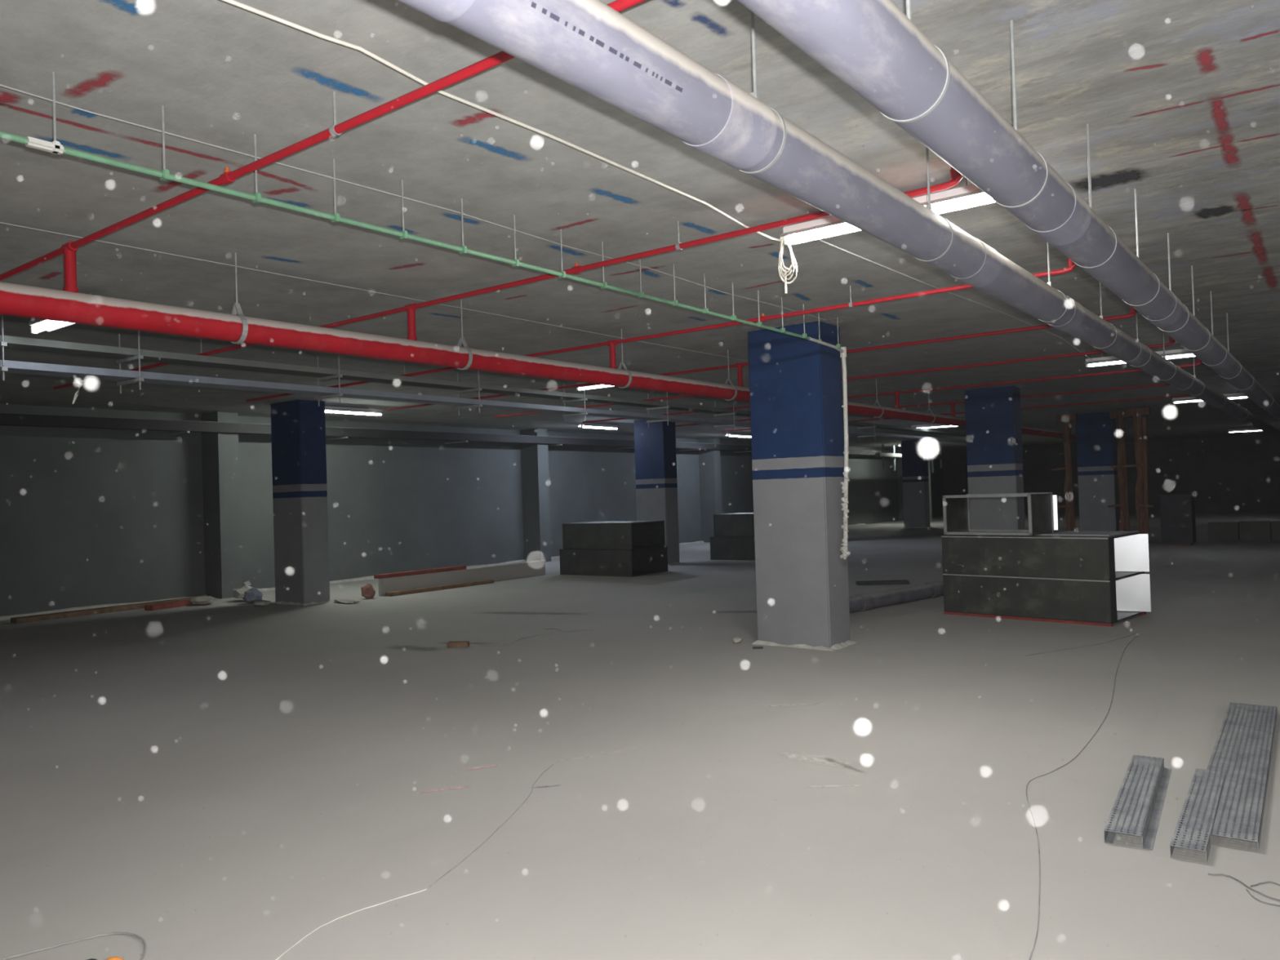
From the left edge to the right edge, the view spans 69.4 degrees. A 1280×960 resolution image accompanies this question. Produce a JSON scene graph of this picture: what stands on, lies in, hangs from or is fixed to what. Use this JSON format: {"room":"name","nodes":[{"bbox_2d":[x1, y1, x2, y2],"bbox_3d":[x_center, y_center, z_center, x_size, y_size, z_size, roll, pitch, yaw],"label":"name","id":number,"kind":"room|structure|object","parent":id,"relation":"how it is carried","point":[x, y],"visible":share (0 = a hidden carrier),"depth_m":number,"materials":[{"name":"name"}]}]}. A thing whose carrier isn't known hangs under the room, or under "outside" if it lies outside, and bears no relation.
{"room":"underground parking garage","nodes":[
{"label":"underground parking garage","id":0,"kind":"room"},
{"bbox_2d":[0,404,943,620],"bbox_3d":[-0.805,0.353,24.489,0.850,3.150,52.000,-2,-1,37],"label":"wall","id":1,"kind":"structure","parent":0,"point":[418,476],"depth_m":16.82,"materials":[{"name":"grey paint"}]},
{"bbox_2d":[0,412,902,456],"bbox_3d":[-2.176,-0.921,22.378,0.710,0.202,46.000,-2,-1,37],"label":"beam","id":2,"kind":"structure","parent":1,"relation":"attached to","point":[6,418],"depth_m":17.20,"materials":[{"name":"grey paint"}]},
{"bbox_2d":[0,0,1279,959],"bbox_3d":[-0.004,0.001,-0.002,3.178,2.999,3.160,-2,-1,30],"label":"airborne dust","id":3,"kind":"object","parent":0,"point":[862,726],"visible":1,"depth_m":0.74,"materials":[{"name":"white"}]},
{"bbox_2d":[0,511,1279,959],"bbox_3d":[8.135,1.651,17.701,23.200,0.202,52.600,-2,-1,37],"label":"floor","id":4,"kind":"structure","parent":0,"point":[255,776],"depth_m":5.13,"materials":[{"name":"concrete"}]},
{"bbox_2d":[2,932,146,959],"bbox_3d":[-1.934,1.653,3.259,0.505,0.010,0.257,-2,-1,15],"label":"wire","id":5,"kind":"object","parent":4,"relation":"on","point":[111,933],"visible":1,"depth_m":3.30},
{"bbox_2d":[10,597,193,623],"bbox_3d":[-8.068,1.971,14.072,0.220,0.070,2.600,-2,-1,34],"label":"plank","id":6,"kind":"object","parent":4,"relation":"on","point":[136,606],"visible":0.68,"depth_m":13.70,"materials":[{"name":"brown wood"}]},
{"bbox_2d":[86,956,124,959],"bbox_3d":[-1.769,1.610,3.037,0.165,0.081,0.072,-2,-1,0],"label":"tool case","id":7,"kind":"object","parent":4,"relation":"on","point":[111,957],"visible":1,"depth_m":3.04,"materials":[{"name":"orange plastic"}]},
{"bbox_2d":[144,600,192,610],"bbox_3d":[-7.326,1.947,14.387,0.180,0.080,0.700,-2,-1,26],"label":"plank","id":8,"kind":"object","parent":4,"relation":"on","point":[182,602],"visible":1,"depth_m":14.29,"materials":[{"name":"red wood"}]},
{"bbox_2d":[190,595,215,604],"bbox_3d":[-6.957,1.915,14.716,0.364,0.130,0.413,-2,-1,-14],"label":"lump","id":9,"kind":"object","parent":4,"relation":"on","point":[206,599],"visible":1,"depth_m":14.59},
{"bbox_2d":[232,585,257,599],"bbox_3d":[-6.431,1.837,15.067,0.432,0.264,0.395,-2,-1,4],"label":"paper bag","id":10,"kind":"object","parent":4,"relation":"on","point":[238,593],"visible":0.55,"depth_m":14.94,"materials":[{"name":"beige paper"}]},
{"bbox_2d":[244,580,250,586],"bbox_3d":[-6.386,1.680,15.050,0.058,0.084,0.205,-1,-1,-39],"label":"scrap","id":11,"kind":"object","parent":10,"relation":"on","point":[246,583],"visible":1,"depth_m":15.04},
{"bbox_2d":[244,586,262,603],"bbox_3d":[-6.138,1.829,14.681,0.279,0.251,0.304,-2,-1,-19],"label":"plastic bag","id":12,"kind":"object","parent":4,"relation":"on","point":[253,594],"visible":0.95,"depth_m":14.59,"materials":[{"name":"plastic"}]},
{"bbox_2d":[253,600,271,605],"bbox_3d":[-5.823,1.894,14.223,0.332,0.087,0.251,-2,-1,37],"label":"lump","id":13,"kind":"object","parent":4,"relation":"on","point":[262,602],"visible":1,"depth_m":14.14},
{"bbox_2d":[270,400,333,605],"bbox_3d":[-5.357,0.354,14.585,0.917,3.147,0.572,-2,-1,37],"label":"concrete column","id":14,"kind":"structure","parent":4,"relation":"on","point":[300,486],"depth_m":14.36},
{"bbox_2d":[333,598,359,603],"bbox_3d":[-4.531,1.865,14.272,0.645,0.066,0.234,-2,-1,37],"label":"lump","id":15,"kind":"object","parent":4,"relation":"on","point":[339,600],"visible":1,"depth_m":14.17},
{"bbox_2d":[275,888,426,959],"bbox_3d":[-1.127,1.631,3.351,0.105,0.006,0.855,-2,-1,33],"label":"wire","id":16,"kind":"object","parent":4,"relation":"on","point":[424,889],"visible":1,"depth_m":3.46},
{"bbox_2d":[360,583,375,598],"bbox_3d":[-4.355,1.780,14.818,0.204,0.240,0.218,-1,-1,-33],"label":"lump","id":17,"kind":"object","parent":4,"relation":"on","point":[368,591],"visible":1,"depth_m":14.76,"materials":[{"name":"red stone"}]},
{"bbox_2d":[385,579,493,596],"bbox_3d":[-3.406,1.858,15.990,0.140,0.060,2.300,-2,-1,37],"label":"plank","id":18,"kind":"object","parent":4,"relation":"on","point":[486,581],"visible":1,"depth_m":15.84,"materials":[{"name":"brown wood"}]},
{"bbox_2d":[446,640,469,648],"bbox_3d":[-1.904,1.722,9.694,0.220,0.055,0.090,-2,-1,6],"label":"wood block","id":19,"kind":"object","parent":4,"relation":"on","point":[455,643],"visible":1,"depth_m":9.66,"materials":[{"name":"brown wood"}]},
{"bbox_2d":[377,560,545,595],"bbox_3d":[-3.101,1.749,16.794,0.200,0.282,3.850,-2,-1,37],"label":"curb","id":20,"kind":"object","parent":4,"relation":"on","point":[525,569],"depth_m":16.58,"materials":[{"name":"concrete"}]},
{"bbox_2d":[373,565,466,578],"bbox_3d":[-3.749,1.582,15.934,0.140,0.060,1.900,-2,-1,37],"label":"plank","id":21,"kind":"object","parent":20,"relation":"on","point":[457,567],"visible":1,"depth_m":15.80,"materials":[{"name":"red wood"}]},
{"bbox_2d":[426,764,553,888],"bbox_3d":[-0.652,1.633,4.501,0.058,0.006,1.691,-2,-1,12],"label":"wire","id":22,"kind":"object","parent":4,"relation":"on","point":[553,764],"visible":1,"depth_m":4.22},
{"bbox_2d":[478,629,593,645],"bbox_3d":[-1.125,1.727,10.171,1.452,0.010,0.180,-1,-1,-43],"label":"wire","id":23,"kind":"object","parent":4,"relation":"on","point":[587,629],"visible":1,"depth_m":10.23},
{"bbox_2d":[559,546,667,577],"bbox_3d":[-0.518,1.579,18.226,1.750,0.500,1.212,-2,-1,35],"label":"duct","id":24,"kind":"object","parent":4,"relation":"on","point":[606,562],"visible":0.87,"depth_m":17.93,"materials":[{"name":"grey metal"}]},
{"bbox_2d":[562,520,665,550],"bbox_3d":[-0.525,1.073,18.216,1.680,0.512,1.126,-2,-1,35],"label":"duct","id":25,"kind":"object","parent":24,"relation":"on","point":[617,535],"visible":1,"depth_m":17.97,"materials":[{"name":"grey metal"}]},
{"bbox_2d":[633,419,682,564],"bbox_3d":[0.367,0.256,20.210,0.913,3.147,0.569,-2,-1,37],"label":"concrete column","id":26,"kind":"structure","parent":4,"relation":"on","point":[655,458],"depth_m":19.99,"materials":[{"name":"blue paint"}]},
{"bbox_2d":[709,536,755,560],"bbox_3d":[2.527,1.514,20.991,1.450,0.520,1.212,-2,-1,35],"label":"duct","id":27,"kind":"object","parent":4,"relation":"on","point":[722,548],"visible":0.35,"depth_m":20.59,"materials":[{"name":"grey metal"}]},
{"bbox_2d":[713,512,754,536],"bbox_3d":[2.399,1.010,21.137,1.000,0.500,1.112,-2,-1,35],"label":"duct","id":28,"kind":"object","parent":27,"relation":"on","point":[734,524],"visible":0.72,"depth_m":20.70,"materials":[{"name":"grey metal"}]},
{"bbox_2d":[731,635,742,643],"bbox_3d":[0.982,1.620,9.387,0.107,0.070,0.098,-2,-1,4],"label":"lump","id":29,"kind":"object","parent":4,"relation":"on","point":[735,639],"visible":1,"depth_m":9.35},
{"bbox_2d":[752,646,763,648],"bbox_3d":[1.148,1.636,9.018,0.100,0.018,0.040,-2,-1,9],"label":"metal piece","id":30,"kind":"object","parent":4,"relation":"on","point":[753,647],"visible":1,"depth_m":9.00,"materials":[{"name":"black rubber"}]},
{"bbox_2d":[747,321,856,651],"bbox_3d":[1.589,0.060,9.272,0.918,3.147,0.563,-2,-1,37],"label":"concrete column","id":31,"kind":"structure","parent":4,"relation":"on","point":[798,397],"depth_m":9.06,"materials":[{"name":"paint"}]},
{"bbox_2d":[855,579,909,585],"bbox_3d":[3.818,1.617,14.576,0.800,0.050,0.180,-2,-1,3],"label":"plank","id":32,"kind":"object","parent":4,"relation":"on","point":[901,581],"visible":1,"depth_m":14.49,"materials":[{"name":"grey wood"}]},
{"bbox_2d":[848,581,943,613],"bbox_3d":[3.120,1.524,11.868,3.300,0.224,0.224,-1,-1,-42],"label":"pipe","id":33,"kind":"object","parent":4,"relation":"on","point":[864,602],"visible":0.59,"depth_m":11.91,"materials":[{"name":"plastic"}]},
{"bbox_2d":[853,592,873,611],"bbox_3d":[2.773,1.531,11.552,0.160,0.224,0.224,-1,-1,-42],"label":"socket","id":34,"kind":"object","parent":33,"relation":"attached to","point":[867,599],"depth_m":11.47,"materials":[{"name":"plastic"}]},
{"bbox_2d":[924,581,942,598],"bbox_3d":[3.991,1.509,12.664,0.160,0.224,0.224,-1,-1,-42],"label":"socket","id":35,"kind":"object","parent":33,"relation":"attached to","point":[936,586],"depth_m":12.58,"materials":[{"name":"plastic"}]},
{"bbox_2d":[901,440,931,528],"bbox_3d":[9.953,0.147,33.392,0.917,3.147,0.560,-2,-1,37],"label":"concrete column","id":36,"kind":"structure","parent":4,"relation":"on","point":[914,455],"depth_m":33.19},
{"bbox_2d":[927,451,932,521],"bbox_3d":[11.948,0.177,38.157,0.114,3.100,0.120,-2,-1,37],"label":"standpipe","id":37,"kind":"object","parent":4,"relation":"on","point":[928,452],"visible":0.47,"depth_m":38.10,"materials":[{"name":"metal"}]},
{"bbox_2d":[964,386,1025,529],"bbox_3d":[6.089,0.015,15.848,0.917,3.147,0.572,-2,-1,37],"label":"concrete column","id":38,"kind":"structure","parent":4,"relation":"on","point":[1002,420],"depth_m":15.65,"materials":[{"name":"blue paint"}]},
{"bbox_2d":[942,572,1151,626],"bbox_3d":[4.702,1.319,10.732,1.138,0.480,1.943,-1,-1,-45],"label":"duct","id":39,"kind":"object","parent":4,"relation":"on","point":[1068,601],"visible":0.88,"depth_m":10.38,"materials":[{"name":"grey metal"}]},
{"bbox_2d":[941,531,1149,580],"bbox_3d":[4.687,0.854,10.739,1.138,0.450,1.943,-1,-1,-45],"label":"duct","id":40,"kind":"object","parent":39,"relation":"on","point":[1029,556],"visible":0.94,"depth_m":10.39,"materials":[{"name":"grey metal"}]},
{"bbox_2d":[942,492,1057,535],"bbox_3d":[4.225,0.396,10.868,0.648,0.467,1.083,-1,-1,-45],"label":"duct","id":41,"kind":"object","parent":40,"relation":"on","point":[1042,506],"visible":1,"depth_m":10.72,"materials":[{"name":"silver metal"}]},
{"bbox_2d":[1034,530,1137,536],"bbox_3d":[5.123,0.605,10.602,0.970,0.016,0.800,-1,-1,-45],"label":"sheet","id":42,"kind":"object","parent":40,"relation":"on","point":[1083,533],"visible":0.86,"depth_m":10.50,"materials":[{"name":"grey metal"}]},
{"bbox_2d":[1050,413,1077,530],"bbox_3d":[10.233,-0.003,22.247,0.594,3.131,0.222,-2,-1,37],"label":"prop","id":43,"kind":"object","parent":4,"relation":"on","point":[1069,517],"visible":0.86,"depth_m":22.13,"materials":[{"name":"brown metal"}]},
{"bbox_2d":[1027,633,1134,655],"bbox_3d":[4.204,1.541,8.670,1.804,0.007,0.098,-1,-1,-33],"label":"wire","id":44,"kind":"object","parent":4,"relation":"on","point":[1133,633],"visible":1,"depth_m":8.55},
{"bbox_2d":[1025,633,1140,959],"bbox_3d":[2.974,1.543,6.120,0.278,0.007,7.296,-2,-1,31],"label":"wire","id":45,"kind":"object","parent":4,"relation":"on","point":[1140,633],"visible":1,"depth_m":4.26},
{"bbox_2d":[1075,411,1119,531],"bbox_3d":[11.115,-0.047,22.454,0.917,3.147,0.578,-2,-1,37],"label":"concrete column","id":46,"kind":"structure","parent":4,"relation":"on","point":[1093,430],"depth_m":22.26,"materials":[{"name":"blue paint"}]},
{"bbox_2d":[1107,409,1132,531],"bbox_3d":[11.206,-0.042,21.570,0.545,3.135,0.235,-2,-1,37],"label":"prop","id":47,"kind":"object","parent":4,"relation":"on","point":[1124,526],"visible":0.87,"depth_m":21.47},
{"bbox_2d":[1103,754,1171,850],"bbox_3d":[2.398,1.512,4.422,0.180,0.055,1.270,-2,-1,33],"label":"tray","id":48,"kind":"object","parent":4,"relation":"on","point":[1122,801],"visible":1,"depth_m":4.31,"materials":[{"name":"metal"}]},
{"bbox_2d":[1125,407,1153,542],"bbox_3d":[11.262,-0.060,20.834,0.524,3.122,0.234,-2,-1,37],"label":"prop","id":49,"kind":"object","parent":4,"relation":"on","point":[1140,423],"visible":0.91,"depth_m":20.75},
{"bbox_2d":[1158,493,1195,545],"bbox_3d":[12.264,0.896,21.086,0.660,1.150,0.640,-2,-1,37],"label":"crate","id":50,"kind":"object","parent":4,"relation":"on","point":[1175,508],"visible":1,"depth_m":20.85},
{"bbox_2d":[1169,768,1225,863],"bbox_3d":[2.556,1.506,4.216,0.127,0.052,1.200,-2,-1,35],"label":"tray","id":51,"kind":"object","parent":4,"relation":"on","point":[1176,841],"visible":1,"depth_m":4.11,"materials":[{"name":"metal"}]},
{"bbox_2d":[1185,702,1277,853],"bbox_3d":[3.219,1.499,4.957,0.257,0.045,2.700,-2,-1,36],"label":"tray","id":52,"kind":"object","parent":4,"relation":"on","point":[1227,767],"visible":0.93,"depth_m":4.76,"materials":[{"name":"metal"}]},
{"bbox_2d":[1208,520,1279,541],"bbox_3d":[15.274,1.145,20.732,4.320,0.455,0.324,-2,-1,37],"label":"plinth","id":53,"kind":"object","parent":4,"relation":"on","point":[1242,531],"visible":1,"depth_m":21.47,"materials":[{"name":"concrete"}]},
{"bbox_2d":[1208,873,1279,901],"bbox_3d":[2.298,1.524,3.443,0.056,0.008,0.346,-1,-1,-24],"label":"wire","id":54,"kind":"object","parent":4,"relation":"on","point":[1234,878],"visible":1,"depth_m":3.48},
{"bbox_2d":[1245,881,1279,906],"bbox_3d":[2.325,1.524,3.414,0.147,0.007,0.219,-2,-1,37],"label":"wire","id":55,"kind":"object","parent":4,"relation":"on","point":[1257,884],"visible":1,"depth_m":3.43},
{"bbox_2d":[0,0,1279,451],"bbox_3d":[8.029,-1.720,17.749,23.200,0.252,52.600,-2,-1,37],"label":"ceiling","id":56,"kind":"structure","parent":0,"point":[1228,226],"depth_m":5.00,"materials":[{"name":"concrete"}]},
{"bbox_2d":[28,293,91,333],"bbox_3d":[-4.383,-1.279,7.066,1.250,0.166,0.210,-2,-1,37],"label":"lamp","id":57,"kind":"object","parent":56,"relation":"hanging from","point":[48,326],"visible":0.42,"depth_m":7.32,"materials":[{"name":"white plastic"}]},
{"bbox_2d":[0,0,646,292],"bbox_3d":[-3.152,-1.186,5.101,12.951,0.486,0.072,-2,-1,37],"label":"pipe","id":58,"kind":"object","parent":56,"relation":"hanging from","point":[68,249],"visible":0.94,"depth_m":3.80,"materials":[{"name":"red metal"}]},
{"bbox_2d":[223,167,230,173],"bbox_3d":[-1.824,-1.365,4.089,0.026,0.030,0.026,-2,-1,37],"label":"outlet","id":59,"kind":"object","parent":58,"relation":"attached to","point":[227,170],"depth_m":4.08,"materials":[{"name":"metal"}]},
{"bbox_2d":[324,405,385,416],"bbox_3d":[-4.865,-1.192,15.564,0.210,0.166,1.250,-2,-1,37],"label":"lamp","id":60,"kind":"object","parent":56,"relation":"hanging from","point":[327,409],"visible":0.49,"depth_m":15.55,"materials":[{"name":"white plastic"}]},
{"bbox_2d":[0,84,826,320],"bbox_3d":[-1.584,-1.454,4.332,0.041,0.022,11.000,-2,-1,37],"label":"wire","id":61,"kind":"object","parent":56,"relation":"attached to","point":[1,85],"visible":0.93,"depth_m":4.42,"materials":[{"name":"metal"}]},
{"bbox_2d":[0,71,850,559],"bbox_3d":[-1.022,-0.348,4.786,0.227,2.303,10.384,-2,-1,36],"label":"conduit","id":62,"kind":"object","parent":56,"relation":"hanging from","point":[55,147],"visible":0.98,"depth_m":4.71,"materials":[{"name":"metal"}]},
{"bbox_2d":[0,314,966,443],"bbox_3d":[1.255,-1.063,15.998,0.440,0.693,33.000,-2,-1,37],"label":"cable tray","id":63,"kind":"object","parent":56,"relation":"hanging from","point":[126,377],"depth_m":9.88,"materials":[{"name":"metal"}]},
{"bbox_2d":[0,334,966,436],"bbox_3d":[1.250,-1.203,16.000,0.308,0.058,33.000,-2,-1,37],"label":"cable tray","id":64,"kind":"object","parent":63,"relation":"hanging from","point":[15,343],"visible":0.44,"depth_m":9.82,"materials":[{"name":"metal"}]},
{"bbox_2d":[222,0,780,241],"bbox_3d":[-1.567,-1.438,2.374,0.103,0.113,7.903,-2,-1,37],"label":"cable","id":65,"kind":"object","parent":56,"relation":"attached to","point":[231,2],"visible":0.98,"depth_m":3.54,"materials":[{"name":"white plastic"}]},
{"bbox_2d":[53,166,962,389],"bbox_3d":[-2.658,-1.164,7.665,10.631,0.486,0.072,-2,-1,37],"label":"pipe","id":66,"kind":"object","parent":56,"relation":"hanging from","point":[955,176],"visible":0.83,"depth_m":5.86,"materials":[{"name":"red metal"}]},
{"bbox_2d":[0,222,1025,412],"bbox_3d":[1.202,-1.428,11.009,0.044,0.029,25.000,-2,-1,37],"label":"wire","id":67,"kind":"object","parent":56,"relation":"attached to","point":[0,222],"visible":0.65,"depth_m":6.56,"materials":[{"name":"metal"}]},
{"bbox_2d":[0,253,1076,439],"bbox_3d":[2.644,-1.212,12.678,0.193,0.577,37.000,-2,-1,37],"label":"pipe","id":68,"kind":"object","parent":56,"relation":"hanging from","point":[15,300],"visible":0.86,"depth_m":6.36,"materials":[{"name":"red metal"}]},
{"bbox_2d":[577,422,619,429],"bbox_3d":[-0.909,-1.239,20.847,0.210,0.166,1.250,-2,-1,37],"label":"lamp","id":69,"kind":"object","parent":56,"relation":"hanging from","point":[582,424],"visible":0.98,"depth_m":20.77,"materials":[{"name":"white plastic"}]},
{"bbox_2d":[573,370,639,391],"bbox_3d":[-0.359,-1.329,12.323,1.250,0.166,0.210,-2,-1,37],"label":"lamp","id":70,"kind":"object","parent":56,"relation":"hanging from","point":[594,386],"visible":0.33,"depth_m":12.54,"materials":[{"name":"white plastic"}]},
{"bbox_2d":[245,257,1076,401],"bbox_3d":[-1.205,-1.182,9.575,10.631,0.486,0.072,-2,-1,37],"label":"branch","id":71,"kind":"object","parent":56,"relation":"hanging from","point":[1071,265],"visible":0.68,"depth_m":8.04,"materials":[{"name":"red paint"}]},
{"bbox_2d":[724,432,751,437],"bbox_3d":[2.795,-1.282,25.881,0.210,0.166,1.250,-2,-1,37],"label":"lamp","id":72,"kind":"object","parent":56,"relation":"hanging from","point":[729,434],"visible":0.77,"depth_m":25.73,"materials":[{"name":"white plastic"}]},
{"bbox_2d":[386,306,1137,410],"bbox_3d":[0.218,-1.200,11.446,10.631,0.486,0.072,-2,-1,37],"label":"branch","id":73,"kind":"object","parent":56,"relation":"hanging from","point":[1133,312],"visible":0.66,"depth_m":9.72,"materials":[{"name":"red paint"}]},
{"bbox_2d":[777,215,860,245],"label":"lamp","id":74,"kind":"object","parent":56,"relation":"hanging from","point":[815,229],"depth_m":5.33,"materials":[{"name":"white plastic"}]},
{"bbox_2d":[777,235,797,293],"bbox_3d":[0.869,-1.279,5.465,0.138,0.350,0.051,-2,-1,37],"label":"cable coil","id":75,"kind":"object","parent":74,"relation":"hanging from","point":[780,268],"visible":0.96,"depth_m":5.46,"materials":[{"name":"white plastic"}]},
{"bbox_2d":[494,336,1175,417],"bbox_3d":[1.641,-1.217,13.316,10.631,0.486,0.072,-2,-1,37],"label":"branch","id":76,"kind":"object","parent":56,"relation":"hanging from","point":[1172,341],"visible":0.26,"depth_m":11.58,"materials":[{"name":"red paint"}]},
{"bbox_2d":[397,0,1279,439],"bbox_3d":[8.836,-1.385,14.123,0.214,0.577,46.800,-2,-1,37],"label":"drain pipe","id":77,"kind":"object","parent":56,"relation":"hanging from","point":[565,40],"visible":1,"depth_m":2.83,"materials":[{"name":"grey plastic"}]},
{"bbox_2d":[397,0,475,22],"bbox_3d":[-0.476,-1.089,1.872,0.214,0.214,0.260,-2,-1,37],"label":"socket","id":78,"kind":"object","parent":77,"relation":"attached to","point":[442,11],"depth_m":1.94,"materials":[{"name":"grey plastic"}]},
{"bbox_2d":[681,72,777,168],"bbox_3d":[0.263,-1.098,2.843,0.214,0.214,0.260,-2,-1,37],"label":"socket","id":79,"kind":"object","parent":77,"relation":"attached to","point":[751,121],"depth_m":2.79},
{"bbox_2d":[951,236,1001,287],"bbox_3d":[1.704,-1.116,4.737,0.214,0.214,0.260,-2,-1,37],"label":"socket","id":80,"kind":"object","parent":77,"relation":"attached to","point":[990,268],"depth_m":4.68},
{"bbox_2d":[1047,295,1084,331],"bbox_3d":[2.866,-1.130,6.265,0.214,0.214,0.260,-2,-1,37],"label":"socket","id":81,"kind":"object","parent":77,"relation":"attached to","point":[1077,319],"depth_m":6.21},
{"bbox_2d":[1119,338,1146,364],"bbox_3d":[4.368,-1.148,8.239,0.214,0.214,0.260,-2,-1,37],"label":"socket","id":82,"kind":"object","parent":77,"relation":"attached to","point":[1140,357],"depth_m":8.17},
{"bbox_2d":[1176,372,1195,391],"bbox_3d":[6.487,-1.174,11.025,0.214,0.214,0.260,-2,-1,37],"label":"socket","id":83,"kind":"object","parent":77,"relation":"attached to","point":[1193,383],"depth_m":10.96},
{"bbox_2d":[1213,395,1227,408],"bbox_3d":[8.787,-1.203,14.049,0.214,0.214,0.260,-2,-1,37],"label":"socket","id":84,"kind":"object","parent":77,"relation":"attached to","point":[1224,404],"depth_m":13.96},
{"bbox_2d":[1239,408,1249,420],"bbox_3d":[11.269,-1.233,17.312,0.214,0.214,0.260,-2,-1,37],"label":"socket","id":85,"kind":"object","parent":77,"relation":"attached to","point":[1248,415],"depth_m":17.21,"materials":[{"name":"grey plastic"}]},
{"bbox_2d":[582,358,1202,422],"bbox_3d":[3.094,-1.235,15.226,10.631,0.486,0.072,-2,-1,37],"label":"branch","id":86,"kind":"object","parent":56,"relation":"hanging from","point":[1199,362],"visible":0.66,"depth_m":13.87,"materials":[{"name":"red paint"}]},
{"bbox_2d":[875,444,951,472],"bbox_3d":[11.314,-0.838,37.876,0.200,1.100,8.000,-2,-1,37],"label":"pipes","id":87,"kind":"object","parent":56,"relation":"hanging from","point":[894,455],"visible":0.7,"depth_m":36.01,"materials":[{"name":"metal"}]},
{"bbox_2d":[675,383,1170,426],"bbox_3d":[4.437,-1.245,17.471,10.051,0.486,0.072,-2,-1,37],"label":"branch","id":88,"kind":"object","parent":56,"relation":"hanging from","point":[953,402],"visible":0.41,"depth_m":15.70,"materials":[{"name":"red paint"}]},
{"bbox_2d":[911,423,955,428],"bbox_3d":[7.558,-1.413,23.639,1.250,0.166,0.210,-2,-1,37],"label":"lamp","id":89,"kind":"object","parent":56,"relation":"hanging from","point":[931,425],"visible":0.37,"depth_m":23.67,"materials":[{"name":"white plastic"}]},
{"bbox_2d":[911,177,995,214],"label":"lamp","id":90,"kind":"object","parent":56,"relation":"hanging from","point":[966,196],"depth_m":4.84,"materials":[{"name":"white plastic"}]},
{"bbox_2d":[817,239,1093,361],"bbox_3d":[3.352,-1.498,8.524,0.072,0.079,7.751,-2,-1,38],"label":"cable","id":91,"kind":"object","parent":56,"relation":"attached to","point":[822,241],"visible":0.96,"depth_m":6.94,"materials":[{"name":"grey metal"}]},
{"bbox_2d":[722,394,1191,431],"bbox_3d":[6.011,-1.264,19.540,10.051,0.486,0.072,-2,-1,37],"label":"branch","id":92,"kind":"object","parent":56,"relation":"hanging from","point":[1186,395],"visible":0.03,"depth_m":17.80,"materials":[{"name":"red paint"}]},
{"bbox_2d":[737,0,1279,421],"bbox_3d":[9.322,-1.368,13.753,0.204,0.652,46.800,-2,-1,37],"label":"drain pipe","id":93,"kind":"object","parent":56,"relation":"hanging from","point":[966,139],"visible":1,"depth_m":2.66,"materials":[{"name":"grey plastic"}]},
{"bbox_2d":[1024,182,1091,245],"bbox_3d":[1.634,-1.049,3.635,0.204,0.204,0.260,-2,-1,37],"label":"socket","id":94,"kind":"object","parent":93,"relation":"attached to","point":[1077,223],"depth_m":3.58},
{"bbox_2d":[1142,290,1182,326],"bbox_3d":[3.221,-1.069,5.720,0.204,0.204,0.260,-2,-1,37],"label":"socket","id":95,"kind":"object","parent":93,"relation":"attached to","point":[1176,313],"depth_m":5.67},
{"bbox_2d":[1202,344,1230,368],"bbox_3d":[5.037,-1.091,8.107,0.204,0.204,0.260,-2,-1,37],"label":"socket","id":96,"kind":"object","parent":93,"relation":"attached to","point":[1224,362],"depth_m":8.04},
{"bbox_2d":[1235,376,1255,391],"bbox_3d":[6.853,-1.113,10.495,0.204,0.204,0.260,-2,-1,37],"label":"socket","id":97,"kind":"object","parent":93,"relation":"attached to","point":[1253,384],"depth_m":10.43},
{"bbox_2d":[1257,396,1274,408],"bbox_3d":[9.033,-1.140,13.360,0.204,0.204,0.260,-2,-1,37],"label":"socket","id":98,"kind":"object","parent":93,"relation":"attached to","point":[1273,402],"depth_m":13.29,"materials":[{"name":"grey plastic"}]},
{"bbox_2d":[1084,355,1125,367],"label":"lamp","id":99,"kind":"object","parent":56,"relation":"hanging from","point":[1111,360],"depth_m":11.70,"materials":[{"name":"white plastic"}]},
{"bbox_2d":[1155,345,1195,359],"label":"lamp","id":100,"kind":"object","parent":56,"relation":"hanging from","point":[1169,354],"depth_m":11.20,"materials":[{"name":"white plastic"}]},
{"bbox_2d":[1172,394,1203,403],"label":"lamp","id":101,"kind":"object","parent":56,"relation":"hanging from","point":[1192,399],"depth_m":18.00,"materials":[{"name":"white plastic"}]},
{"bbox_2d":[1222,392,1248,399],"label":"lamp","id":102,"kind":"object","parent":56,"relation":"hanging from","point":[1241,395],"depth_m":17.49,"materials":[{"name":"white plastic"}]},
{"bbox_2d":[1228,427,1262,432],"bbox_3d":[20.526,-1.710,31.111,1.250,0.166,0.210,-2,-1,37],"label":"lamp","id":103,"kind":"object","parent":56,"relation":"hanging from","point":[1255,428],"visible":0.59,"depth_m":31.18,"materials":[{"name":"white plastic"}]},
{"bbox_2d":[942,434,1279,515],"bbox_3d":[23.914,-0.216,38.537,23.200,3.150,0.300,-2,-1,37],"label":"wall","id":104,"kind":"structure","parent":0,"point":[1239,463],"depth_m":38.93,"materials":[{"name":"concrete"}]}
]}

